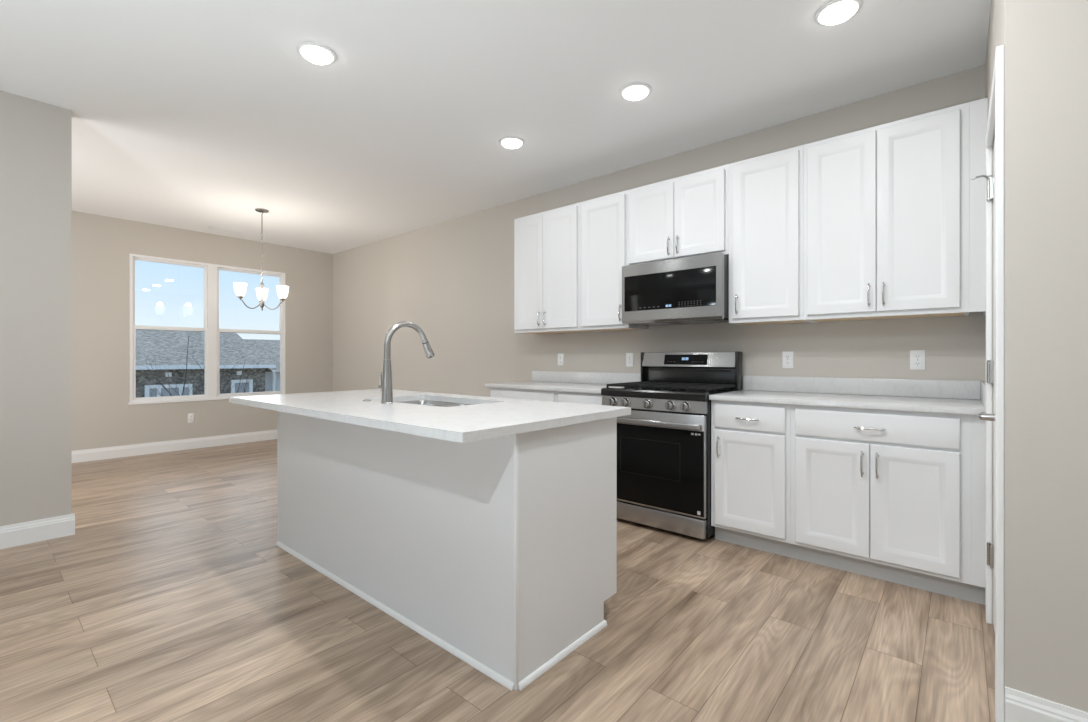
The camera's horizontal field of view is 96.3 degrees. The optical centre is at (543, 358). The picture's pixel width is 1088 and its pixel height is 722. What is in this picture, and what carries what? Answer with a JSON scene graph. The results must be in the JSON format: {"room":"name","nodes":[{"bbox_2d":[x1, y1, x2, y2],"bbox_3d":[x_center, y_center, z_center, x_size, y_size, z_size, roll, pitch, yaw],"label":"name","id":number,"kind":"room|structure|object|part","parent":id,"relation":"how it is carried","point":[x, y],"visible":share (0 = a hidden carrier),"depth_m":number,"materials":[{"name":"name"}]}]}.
{"room":"kitchen","nodes":[
{"label":"kitchen","id":0,"kind":"room"},
{"bbox_2d":[0,90,71,525],"bbox_3d":[-4.801,-0.232,1.210,0.125,2.745,5.222,0,0,41],"label":"wall","id":1,"kind":"structure","parent":0,"point":[36,136],"depth_m":3.02,"materials":[{"name":"beige paint"}]},
{"bbox_2d":[0,513,74,548],"bbox_3d":[-4.791,1.074,1.210,0.140,0.133,5.237,0,0,41],"label":"baseboard","id":2,"kind":"structure","parent":1,"relation":"attached to","point":[12,535],"depth_m":3.03,"materials":[{"name":"white paint"}]},
{"bbox_2d":[72,211,332,450],"bbox_3d":[-4.804,-0.232,5.803,0.150,2.745,4.600,0,0,41],"label":"wall","id":3,"kind":"structure","parent":0,"point":[102,416],"depth_m":5.82,"materials":[{"name":"beige paint"}]},
{"bbox_2d":[72,430,276,462],"bbox_3d":[-4.741,1.074,5.749,0.015,0.133,4.600,0,0,41],"label":"baseboard","id":4,"kind":"structure","parent":3,"relation":"attached to","point":[94,454],"depth_m":5.93,"materials":[{"name":"white paint"}]},
{"bbox_2d":[188,413,193,422],"bbox_3d":[-4.430,0.751,6.117,0.008,0.115,0.070,0,0,41],"label":"wall outlet","id":5,"kind":"object","parent":3,"relation":"attached to","point":[191,415],"visible":1,"depth_m":6.12,"materials":[{"name":"white plastic"}]},
{"bbox_2d":[128,253,284,404],"bbox_3d":[-4.294,-0.338,6.351,0.112,1.762,1.747,0,0,41],"label":"window","id":6,"kind":"structure","parent":3,"relation":"in","point":[211,330],"depth_m":6.28,"materials":[{"name":"white plastic"}]},
{"bbox_3d":[-4.602,-0.764,6.012,0.025,0.850,0.748,0,0,41],"label":"sash","id":7,"kind":"part","parent":6,"relation":"part of","materials":[{"name":"clear glass"}]},
{"bbox_3d":[-4.579,0.057,5.992,0.025,0.888,0.748,0,0,41],"label":"sash","id":8,"kind":"part","parent":6,"relation":"part of","materials":[{"name":"white plastic"}]},
{"bbox_3d":[-4.027,-0.764,6.684,0.025,0.850,0.810,0,0,41],"label":"sash","id":9,"kind":"part","parent":6,"relation":"part of","materials":[{"name":"clear glass"}]},
{"bbox_3d":[-4.005,0.057,6.664,0.025,0.888,0.810,0,0,41],"label":"sash","id":10,"kind":"part","parent":6,"relation":"part of","materials":[{"name":"clear glass"}]},
{"bbox_2d":[0,0,990,253],"bbox_3d":[-1.802,-1.654,0.735,11.300,0.100,8.700,0,0,41],"label":"ceiling","id":11,"kind":"structure","parent":0,"point":[193,115],"depth_m":2.86,"materials":[{"name":"white paint"}]},
{"bbox_2d":[208,226,241,232],"bbox_3d":[-3.974,-1.600,6.073,0.110,0.008,0.330,0,0,41],"label":"ceiling vent","id":12,"kind":"object","parent":11,"relation":"in","point":[210,227],"visible":1,"depth_m":6.05,"materials":[{"name":"white metal"}]},
{"bbox_2d":[234,208,288,310],"bbox_3d":[-3.092,-1.058,5.259,0.505,1.092,0.490,0,0,41],"label":"chandelier","id":13,"kind":"object","parent":11,"relation":"hanging from","point":[240,288],"visible":1,"depth_m":5.26,"materials":[{"name":"white glass"}]},
{"bbox_3d":[-3.164,-0.713,5.079,0.122,0.133,0.122,0,0,41],"label":"lamp shade","id":14,"kind":"part","parent":13,"relation":"part of","materials":[{"name":"white glass"}]},
{"bbox_3d":[-3.052,-1.454,5.274,0.012,0.220,0.012,0,0,41],"label":"stem","id":15,"kind":"part","parent":13,"relation":"part of","materials":[{"name":"silver metal"}]},
{"bbox_3d":[-3.052,-1.081,5.274,0.018,0.535,0.017,0,0,-4],"label":"chain","id":16,"kind":"part","parent":13,"relation":"part of","materials":[{"name":"silver metal"}]},
{"bbox_3d":[-3.165,-0.713,5.469,0.122,0.133,0.122,0,0,41],"label":"lamp shade","id":17,"kind":"part","parent":13,"relation":"part of","materials":[{"name":"white glass"}]},
{"bbox_3d":[-2.827,-0.713,5.275,0.122,0.133,0.122,0,0,41],"label":"lamp shade","id":18,"kind":"part","parent":13,"relation":"part of","materials":[{"name":"white glass"}]},
{"bbox_2d":[297,41,336,64],"bbox_3d":[-1.194,-1.592,2.562,0.190,0.024,0.190,0,0,41],"label":"recessed light","id":19,"kind":"object","parent":11,"relation":"in","point":[314,52],"visible":1,"depth_m":2.54,"materials":[{"name":"white paint"}]},
{"bbox_2d":[499,136,524,148],"bbox_3d":[-0.239,-1.592,3.616,0.190,0.024,0.190,0,0,41],"label":"recessed light","id":20,"kind":"object","parent":11,"relation":"in","point":[512,142],"visible":1,"depth_m":3.58,"materials":[{"name":"white paint"}]},
{"bbox_2d":[620,82,651,99],"bbox_3d":[0.550,-1.592,2.928,0.190,0.024,0.190,0,0,41],"label":"recessed light","id":21,"kind":"object","parent":11,"relation":"in","point":[637,90],"visible":1,"depth_m":2.90,"materials":[{"name":"white paint"}]},
{"bbox_2d":[814,0,861,25],"bbox_3d":[1.357,-1.592,2.251,0.190,0.024,0.190,0,0,41],"label":"recessed light","id":22,"kind":"object","parent":11,"relation":"in","point":[834,12],"visible":1,"depth_m":2.23,"materials":[{"name":"white paint"}]},
{"bbox_2d":[0,439,995,721],"bbox_3d":[-1.802,1.191,0.735,11.300,0.100,8.700,0,0,41],"label":"floor","id":23,"kind":"structure","parent":0,"point":[173,596],"depth_m":2.00,"materials":[{"name":"brown wood"}]},
{"bbox_2d":[276,403,616,690],"bbox_3d":[-0.651,0.698,2.577,2.045,0.886,0.676,0,0,41],"label":"base cabinet","id":24,"kind":"object","parent":23,"relation":"on","point":[500,553],"visible":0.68,"depth_m":1.96,"materials":[{"name":"white paint"}]},
{"bbox_3d":[-1.625,0.698,2.987,0.013,0.886,0.013,0,0,41],"label":"corner trim","id":25,"kind":"part","parent":24,"relation":"part of","materials":[{"name":"white paint"}]},
{"bbox_3d":[-0.870,1.131,2.328,2.011,0.020,0.013,0,0,41],"label":"shoe moulding","id":26,"kind":"part","parent":24,"relation":"part of","materials":[{"name":"white paint"}]},
{"bbox_3d":[-0.858,0.698,2.335,2.007,0.886,0.012,0,0,41],"label":"panel","id":27,"kind":"part","parent":24,"relation":"part of","materials":[{"name":"white paint"}]},
{"bbox_2d":[229,389,630,442],"bbox_3d":[-0.708,0.238,2.503,2.065,0.032,0.982,0,0,41],"label":"countertop","id":28,"kind":"structure","parent":24,"relation":"on","point":[489,417],"depth_m":2.04,"materials":[{"name":"white stone"}]},
{"bbox_2d":[378,321,434,403],"bbox_3d":[-0.708,0.017,2.514,0.097,0.412,0.309,0,0,41],"label":"faucet","id":29,"kind":"object","parent":28,"relation":"on","point":[385,385],"visible":1,"depth_m":2.40,"materials":[{"name":"silver metal"}]},
{"bbox_3d":[-0.808,0.117,2.434,0.048,0.092,0.032,0,0,41],"label":"lever","id":30,"kind":"part","parent":29,"relation":"part of","materials":[{"name":"silver metal"}]},
{"bbox_3d":[-0.703,-0.091,2.490,0.033,0.196,0.252,0,0,41],"label":"spout","id":31,"kind":"part","parent":29,"relation":"part of","materials":[{"name":"silver metal"}]},
{"bbox_2d":[399,400,473,406],"bbox_3d":[-0.594,0.359,2.594,0.730,0.208,0.405,0,0,41],"label":"sink","id":32,"kind":"object","parent":28,"relation":"in","point":[419,402],"visible":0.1,"depth_m":2.88,"materials":[{"name":"metal"}]},
{"bbox_3d":[-0.734,0.359,2.714,0.361,0.208,0.405,0,0,41],"label":"bowl","id":33,"kind":"part","parent":32,"relation":"part of","materials":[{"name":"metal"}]},
{"bbox_3d":[-0.454,0.359,2.474,0.361,0.208,0.405,0,0,41],"label":"bowl","id":34,"kind":"part","parent":32,"relation":"part of","materials":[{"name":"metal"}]},
{"bbox_3d":[-0.096,0.698,1.679,0.013,0.886,0.013,0,0,41],"label":"corner trim","id":35,"kind":"part","parent":24,"relation":"part of","materials":[{"name":"white paint"}]},
{"bbox_3d":[-0.452,0.648,2.811,2.019,0.786,0.020,0,0,41],"label":"frame","id":36,"kind":"part","parent":24,"relation":"part of","materials":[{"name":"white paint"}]},
{"bbox_3d":[0.090,1.131,1.881,0.013,0.020,0.539,0,0,41],"label":"shoe moulding","id":37,"kind":"part","parent":24,"relation":"part of","materials":[{"name":"white paint"}]},
{"bbox_3d":[0.105,0.698,1.913,0.006,0.886,0.622,0,0,41],"label":"panel","id":38,"kind":"part","parent":24,"relation":"part of","materials":[{"name":"white paint"}]},
{"bbox_2d":[490,387,556,401],"bbox_3d":[-0.007,0.699,4.287,0.763,0.883,0.664,0,0,41],"label":"base cabinet","id":39,"kind":"object","parent":23,"relation":"on","point":[541,395],"visible":0.02,"depth_m":4.04,"materials":[{"name":"white paint"}]},
{"bbox_2d":[485,381,623,393],"bbox_3d":[0.161,0.242,4.158,1.258,0.030,0.644,0,0,41],"label":"countertop","id":40,"kind":"structure","parent":39,"relation":"on","point":[529,385],"depth_m":4.05,"materials":[{"name":"white stone"}]},
{"bbox_2d":[557,391,602,404],"bbox_3d":[0.457,0.699,3.890,0.459,0.883,0.664,0,0,41],"label":"base cabinet","id":41,"kind":"object","parent":23,"relation":"on","point":[568,397],"visible":0.02,"depth_m":3.67,"materials":[{"name":"white paint"}]},
{"bbox_2d":[601,351,741,538],"bbox_3d":[0.897,0.547,3.458,0.762,1.188,0.709,0,0,41],"label":"gas range","id":42,"kind":"object","parent":23,"relation":"on","point":[664,444],"visible":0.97,"depth_m":3.21,"materials":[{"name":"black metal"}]},
{"bbox_3d":[0.474,0.304,3.400,0.064,0.064,0.039,0,0,41],"label":"knob","id":43,"kind":"part","parent":42,"relation":"part of","materials":[{"name":"silver metal"}]},
{"bbox_3d":[0.552,0.304,3.334,0.064,0.064,0.039,0,0,41],"label":"knob","id":44,"kind":"part","parent":42,"relation":"part of","materials":[{"name":"silver metal"}]},
{"bbox_3d":[0.678,0.304,3.226,0.064,0.064,0.039,0,0,41],"label":"knob","id":45,"kind":"part","parent":42,"relation":"part of","materials":[{"name":"silver metal"}]},
{"bbox_3d":[0.710,0.304,3.239,0.756,0.074,0.040,0,0,41],"label":"control panel","id":46,"kind":"part","parent":42,"relation":"part of","materials":[{"name":"silver metal"}]},
{"bbox_3d":[0.683,0.423,3.207,0.720,0.036,0.050,0,0,41],"label":"handle","id":47,"kind":"part","parent":42,"relation":"part of","materials":[{"name":"silver metal"}]},
{"bbox_3d":[0.697,0.713,3.223,0.740,0.524,0.005,0,0,41],"label":"oven glass","id":48,"kind":"part","parent":42,"relation":"part of","materials":[{"name":"black glass"}]},
{"bbox_3d":[0.709,1.053,3.238,0.750,0.116,0.042,0,0,41],"label":"storage drawer","id":49,"kind":"part","parent":42,"relation":"part of","materials":[{"name":"silver metal"}]},
{"bbox_3d":[0.711,0.670,3.239,0.750,0.634,0.038,0,0,41],"label":"oven door","id":50,"kind":"part","parent":42,"relation":"part of","materials":[{"name":"black glass"}]},
{"bbox_2d":[601,387,738,400],"bbox_3d":[0.890,0.234,3.449,0.762,0.057,0.597,0,0,41],"label":"cooktop","id":51,"kind":"object","parent":42,"relation":"in","point":[626,393],"depth_m":3.22,"materials":[{"name":"metal"}]},
{"bbox_3d":[0.803,0.304,3.119,0.064,0.064,0.039,0,0,41],"label":"knob","id":52,"kind":"part","parent":42,"relation":"part of","materials":[{"name":"silver metal"}]},
{"bbox_3d":[0.881,0.304,3.052,0.064,0.064,0.039,0,0,41],"label":"knob","id":53,"kind":"part","parent":42,"relation":"part of","materials":[{"name":"silver metal"}]},
{"bbox_2d":[711,400,792,557],"bbox_3d":[1.391,0.699,3.091,0.454,0.883,0.664,0,0,41],"label":"base cabinet","id":54,"kind":"object","parent":23,"relation":"on","point":[751,441],"visible":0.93,"depth_m":2.87,"materials":[{"name":"white paint"}]},
{"bbox_3d":[1.057,0.539,2.963,0.014,0.133,0.036,0,0,41],"label":"handle","id":55,"kind":"part","parent":54,"relation":"part of","materials":[{"name":"silver metal"}]},
{"bbox_3d":[1.187,0.356,2.852,0.133,0.014,0.036,0,0,41],"label":"handle","id":56,"kind":"part","parent":54,"relation":"part of","materials":[{"name":"silver metal"}]},
{"bbox_3d":[1.205,0.728,2.873,0.402,0.581,0.020,0,0,41],"label":"door","id":57,"kind":"part","parent":54,"relation":"part of","materials":[{"name":"white paint"}]},
{"bbox_3d":[1.205,0.352,2.873,0.402,0.143,0.020,0,0,41],"label":"drawer","id":58,"kind":"part","parent":54,"relation":"part of","materials":[{"name":"white paint"}]},
{"bbox_2d":[791,404,985,604],"bbox_3d":[1.877,0.699,2.675,0.827,0.883,0.664,0,0,41],"label":"base cabinet","id":59,"kind":"object","parent":23,"relation":"on","point":[895,496],"visible":0.94,"depth_m":2.43,"materials":[{"name":"white paint"}]},
{"bbox_3d":[1.529,0.728,2.597,0.345,0.581,0.020,0,0,41],"label":"door","id":60,"kind":"part","parent":59,"relation":"part of","materials":[{"name":"white paint"}]},
{"bbox_2d":[709,390,985,414],"bbox_3d":[1.712,0.242,2.832,1.282,0.030,0.644,0,0,41],"label":"countertop","id":61,"kind":"structure","parent":59,"relation":"on","point":[900,403],"depth_m":2.63,"materials":[{"name":"white stone"}]},
{"bbox_3d":[1.619,0.539,2.483,0.014,0.133,0.036,0,0,41],"label":"handle","id":62,"kind":"part","parent":59,"relation":"part of","materials":[{"name":"silver metal"}]},
{"bbox_3d":[1.644,0.356,2.461,0.133,0.014,0.036,0,0,41],"label":"handle","id":63,"kind":"part","parent":59,"relation":"part of","materials":[{"name":"silver metal"}]},
{"bbox_3d":[1.667,0.539,2.441,0.014,0.133,0.036,0,0,41],"label":"handle","id":64,"kind":"part","parent":59,"relation":"part of","materials":[{"name":"silver metal"}]},
{"bbox_3d":[1.662,0.352,2.483,0.696,0.143,0.020,0,0,41],"label":"drawer","id":65,"kind":"part","parent":59,"relation":"part of","materials":[{"name":"white paint"}]},
{"bbox_3d":[1.795,0.728,2.369,0.347,0.581,0.020,0,0,41],"label":"door","id":66,"kind":"part","parent":59,"relation":"part of","materials":[{"name":"white paint"}]},
{"bbox_2d":[333,64,985,399],"bbox_3d":[-0.384,-0.232,5.148,7.720,2.745,0.150,0,0,41],"label":"wall","id":67,"kind":"structure","parent":0,"point":[453,279],"depth_m":4.64,"materials":[{"name":"beige paint"}]},
{"bbox_2d":[514,202,599,333],"bbox_3d":[0.092,-0.767,4.403,0.763,1.065,0.360,0,0,41],"label":"upper cabinet","id":68,"kind":"object","parent":67,"relation":"attached to","point":[546,243],"visible":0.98,"depth_m":4.27,"materials":[{"name":"white paint"}]},
{"bbox_3d":[-0.138,-0.765,4.423,0.342,1.009,0.020,0,0,41],"label":"door","id":69,"kind":"part","parent":68,"relation":"part of","materials":[{"name":"white paint"}]},
{"bbox_3d":[0.136,-0.765,4.189,0.370,1.009,0.020,0,0,41],"label":"door","id":70,"kind":"part","parent":68,"relation":"part of","materials":[{"name":"white paint"}]},
{"bbox_3d":[0.113,-0.242,4.428,0.727,0.012,0.274,0,0,41],"label":"panel","id":71,"kind":"part","parent":68,"relation":"part of","materials":[{"name":"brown wood"}]},
{"bbox_2d":[558,354,563,365],"bbox_3d":[0.157,0.014,4.581,0.070,0.115,0.008,0,0,41],"label":"wall outlet","id":72,"kind":"object","parent":67,"relation":"attached to","point":[560,356],"visible":1,"depth_m":4.57,"materials":[{"name":"white plastic"}]},
{"bbox_2d":[532,371,640,383],"bbox_3d":[0.364,0.175,4.395,1.258,0.102,0.020,0,0,41],"label":"backsplash","id":73,"kind":"structure","parent":67,"relation":"attached to","point":[542,376],"depth_m":4.37,"materials":[{"name":"white stone"}]},
{"bbox_2d":[580,190,647,331],"bbox_3d":[0.557,-0.767,4.005,0.462,1.065,0.360,0,0,41],"label":"upper cabinet","id":74,"kind":"object","parent":67,"relation":"attached to","point":[604,221],"visible":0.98,"depth_m":3.90,"materials":[{"name":"white paint"}]},
{"bbox_3d":[0.470,-0.765,3.904,0.414,1.009,0.020,0,0,41],"label":"door","id":75,"kind":"part","parent":74,"relation":"part of","materials":[{"name":"white paint"}]},
{"bbox_3d":[0.579,-0.242,4.030,0.426,0.012,0.274,0,0,41],"label":"panel","id":76,"kind":"part","parent":74,"relation":"part of","materials":[{"name":"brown wood"}]},
{"bbox_2d":[626,353,632,366],"bbox_3d":[0.720,0.014,4.098,0.070,0.115,0.008,0,0,41],"label":"wall outlet","id":77,"kind":"object","parent":67,"relation":"attached to","point":[629,356],"visible":1,"depth_m":4.10,"materials":[{"name":"white plastic"}]},
{"bbox_2d":[629,164,728,264],"bbox_3d":[1.024,-0.998,3.605,0.767,0.602,0.360,0,0,41],"label":"upper cabinet","id":78,"kind":"object","parent":67,"relation":"attached to","point":[684,216],"visible":0.92,"depth_m":3.47,"materials":[{"name":"white paint"}]},
{"bbox_3d":[0.796,-0.996,3.625,0.368,0.546,0.020,0,0,41],"label":"door","id":79,"kind":"part","parent":78,"relation":"part of","materials":[{"name":"white paint"}]},
{"bbox_2d":[622,252,728,325],"bbox_3d":[1.006,-0.474,3.584,0.757,0.435,0.411,0,0,41],"label":"microwave","id":80,"kind":"object","parent":78,"relation":"attached to","point":[695,289],"visible":0.98,"depth_m":3.39,"materials":[{"name":"silver metal"}]},
{"bbox_3d":[0.868,-0.479,3.434,0.694,0.260,0.003,0,0,41],"label":"door glass","id":81,"kind":"part","parent":80,"relation":"part of","materials":[{"name":"black glass"}]},
{"bbox_3d":[0.945,-0.807,3.461,0.014,0.133,0.036,0,0,41],"label":"handle","id":82,"kind":"part","parent":78,"relation":"part of","materials":[{"name":"silver metal"}]},
{"bbox_3d":[1.075,-0.996,3.386,0.359,0.546,0.020,0,0,41],"label":"door","id":83,"kind":"part","parent":78,"relation":"part of","materials":[{"name":"white paint"}]},
{"bbox_2d":[729,145,813,324],"bbox_3d":[1.488,-0.767,3.209,0.453,1.065,0.360,0,0,41],"label":"upper cabinet","id":84,"kind":"object","parent":67,"relation":"attached to","point":[766,192],"visible":0.97,"depth_m":3.10,"materials":[{"name":"white paint"}]},
{"bbox_3d":[1.259,-0.352,3.192,0.014,0.133,0.036,0,0,41],"label":"handle","id":85,"kind":"part","parent":84,"relation":"part of","materials":[{"name":"silver metal"}]},
{"bbox_3d":[1.509,-0.242,3.234,0.417,0.012,0.274,0,0,41],"label":"panel","id":86,"kind":"part","parent":84,"relation":"part of","materials":[{"name":"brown wood"}]},
{"bbox_2d":[782,351,793,367],"bbox_3d":[1.652,0.011,3.301,0.070,0.115,0.008,0,0,41],"label":"wall outlet","id":87,"kind":"object","parent":67,"relation":"attached to","point":[787,356],"visible":1,"depth_m":3.30,"materials":[{"name":"white plastic"}]},
{"bbox_2d":[743,376,979,399],"bbox_3d":[1.907,0.175,3.075,1.261,0.102,0.020,0,0,41],"label":"backsplash","id":88,"kind":"structure","parent":67,"relation":"attached to","point":[955,389],"depth_m":2.99,"materials":[{"name":"white stone"}]},
{"bbox_2d":[804,97,987,321],"bbox_3d":[1.976,-0.767,2.792,0.830,1.065,0.360,0,0,41],"label":"upper cabinet","id":89,"kind":"object","parent":67,"relation":"attached to","point":[895,214],"visible":0.99,"depth_m":2.66,"materials":[{"name":"white paint"}]},
{"bbox_3d":[1.722,-0.765,2.833,0.346,1.009,0.020,0,0,41],"label":"door","id":90,"kind":"part","parent":89,"relation":"part of","materials":[{"name":"white paint"}]},
{"bbox_3d":[1.811,-0.352,2.720,0.014,0.133,0.036,0,0,41],"label":"handle","id":91,"kind":"part","parent":89,"relation":"part of","materials":[{"name":"silver metal"}]},
{"bbox_3d":[1.863,-0.352,2.675,0.014,0.133,0.036,0,0,41],"label":"handle","id":92,"kind":"part","parent":89,"relation":"part of","materials":[{"name":"silver metal"}]},
{"bbox_3d":[1.971,-0.242,2.839,0.726,0.012,0.274,0,0,41],"label":"panel","id":93,"kind":"part","parent":89,"relation":"part of","materials":[{"name":"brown wood"}]},
{"bbox_3d":[1.991,-0.765,2.603,0.353,1.009,0.020,0,0,41],"label":"door","id":94,"kind":"part","parent":89,"relation":"part of","materials":[{"name":"white paint"}]},
{"bbox_2d":[910,350,924,369],"bbox_3d":[2.183,0.011,2.848,0.070,0.115,0.008,0,0,41],"label":"wall outlet","id":95,"kind":"object","parent":67,"relation":"attached to","point":[917,357],"visible":1,"depth_m":2.85,"materials":[{"name":"white plastic"}]},
{"bbox_2d":[914,354,920,358],"bbox_3d":[2.181,-0.009,2.846,0.032,0.028,0.004,0,0,41],"label":"receptacle","id":96,"kind":"object","parent":95,"relation":"attached to","point":[916,356],"depth_m":2.85,"materials":[{"name":"white plastic"}]},
{"bbox_2d":[914,361,920,365],"bbox_3d":[2.181,0.031,2.846,0.032,0.028,0.004,0,0,41],"label":"receptacle","id":97,"kind":"object","parent":95,"relation":"attached to","point":[916,363],"depth_m":2.85,"materials":[{"name":"white plastic"}]},
{"bbox_2d":[986,0,1060,703],"bbox_3d":[1.958,-0.232,2.039,0.120,2.745,1.530,0,0,41],"label":"wall","id":98,"kind":"structure","parent":0,"point":[1029,31],"depth_m":1.46,"materials":[{"name":"beige paint"}]},
{"bbox_2d":[971,140,994,631],"bbox_3d":[1.676,0.114,1.827,0.108,2.029,0.717,0,0,41],"label":"door","id":99,"kind":"structure","parent":98,"relation":"in","point":[990,180],"depth_m":2.06,"materials":[{"name":"white paint"}]},
{"bbox_3d":[1.503,0.196,1.643,0.063,0.064,0.148,0,0,41],"label":"lever handle","id":100,"kind":"part","parent":99,"relation":"part of","materials":[{"name":"silver metal"}]},
{"bbox_2d":[980,381,985,408],"bbox_3d":[2.195,0.175,2.425,0.020,0.102,0.634,0,0,41],"label":"backsplash","id":101,"kind":"structure","parent":98,"relation":"attached to","point":[982,383],"depth_m":2.32,"materials":[{"name":"white stone"}]},
{"bbox_2d":[986,45,1004,721],"bbox_3d":[1.679,0.087,1.821,0.020,2.107,0.833,0,0,41],"label":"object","id":102,"kind":"structure","parent":98,"relation":"attached to","point":[996,115],"depth_m":1.51,"materials":[{"name":"white paint"}]},
{"bbox_2d":[1061,0,1087,712],"bbox_3d":[2.849,-0.232,0.350,3.430,2.745,0.120,0,0,41],"label":"wall","id":103,"kind":"structure","parent":0,"point":[1074,13],"depth_m":1.40,"materials":[{"name":"beige paint"}]},
{"bbox_2d":[1005,686,1087,721],"bbox_3d":[2.759,1.074,0.338,3.550,0.133,0.015,0,0,41],"label":"baseboard","id":104,"kind":"structure","parent":103,"relation":"attached to","point":[1020,706],"depth_m":1.45,"materials":[{"name":"white paint"}]},
{"label":"outside","id":105,"kind":"structure","parent":0,"visible":0},
{"bbox_3d":[-21.318,4.241,29.534,53.100,0.200,70.000,0,0,41],"label":"ground","id":106,"kind":"structure","parent":105,"visible":0},
{"bbox_2d":[144,337,247,396],"bbox_3d":[-8.524,1.799,12.153,2.465,4.689,2.726,0,0,41],"label":"bare tree","id":107,"kind":"object","parent":106,"relation":"on","point":[156,375],"visible":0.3,"depth_m":11.91,"materials":[{"name":"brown plant"}]},
{"bbox_2d":[136,330,279,397],"bbox_3d":[-16.674,1.491,17.271,8.800,5.300,22.200,0,0,41],"label":"neighbouring house","id":108,"kind":"structure","parent":106,"relation":"on","point":[167,347],"depth_m":17.66,"materials":[{"name":"stone"}]},
{"bbox_3d":[-12.434,1.381,16.152,0.040,0.800,1.050,0,0,41],"label":"pane","id":109,"kind":"part","parent":108,"relation":"part of","materials":[{"name":"grey glass"}]},
{"bbox_2d":[165,372,171,376],"bbox_3d":[-12.416,0.541,16.104,0.110,0.140,0.160,0,0,41],"label":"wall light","id":110,"kind":"object","parent":108,"relation":"attached to","point":[166,373],"depth_m":16.06,"materials":[{"name":"white"}]},
{"bbox_3d":[-11.040,1.336,17.782,0.040,0.890,0.480,0,0,41],"label":"pane","id":111,"kind":"part","parent":108,"relation":"part of","materials":[{"name":"grey glass"}]},
{"bbox_2d":[193,358,267,393],"bbox_3d":[-8.272,2.023,13.192,2.351,4.242,1.652,0,0,18],"label":"bare tree","id":112,"kind":"object","parent":106,"relation":"on","point":[264,358],"visible":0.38,"depth_m":13.17,"materials":[{"name":"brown plant"}]}
]}

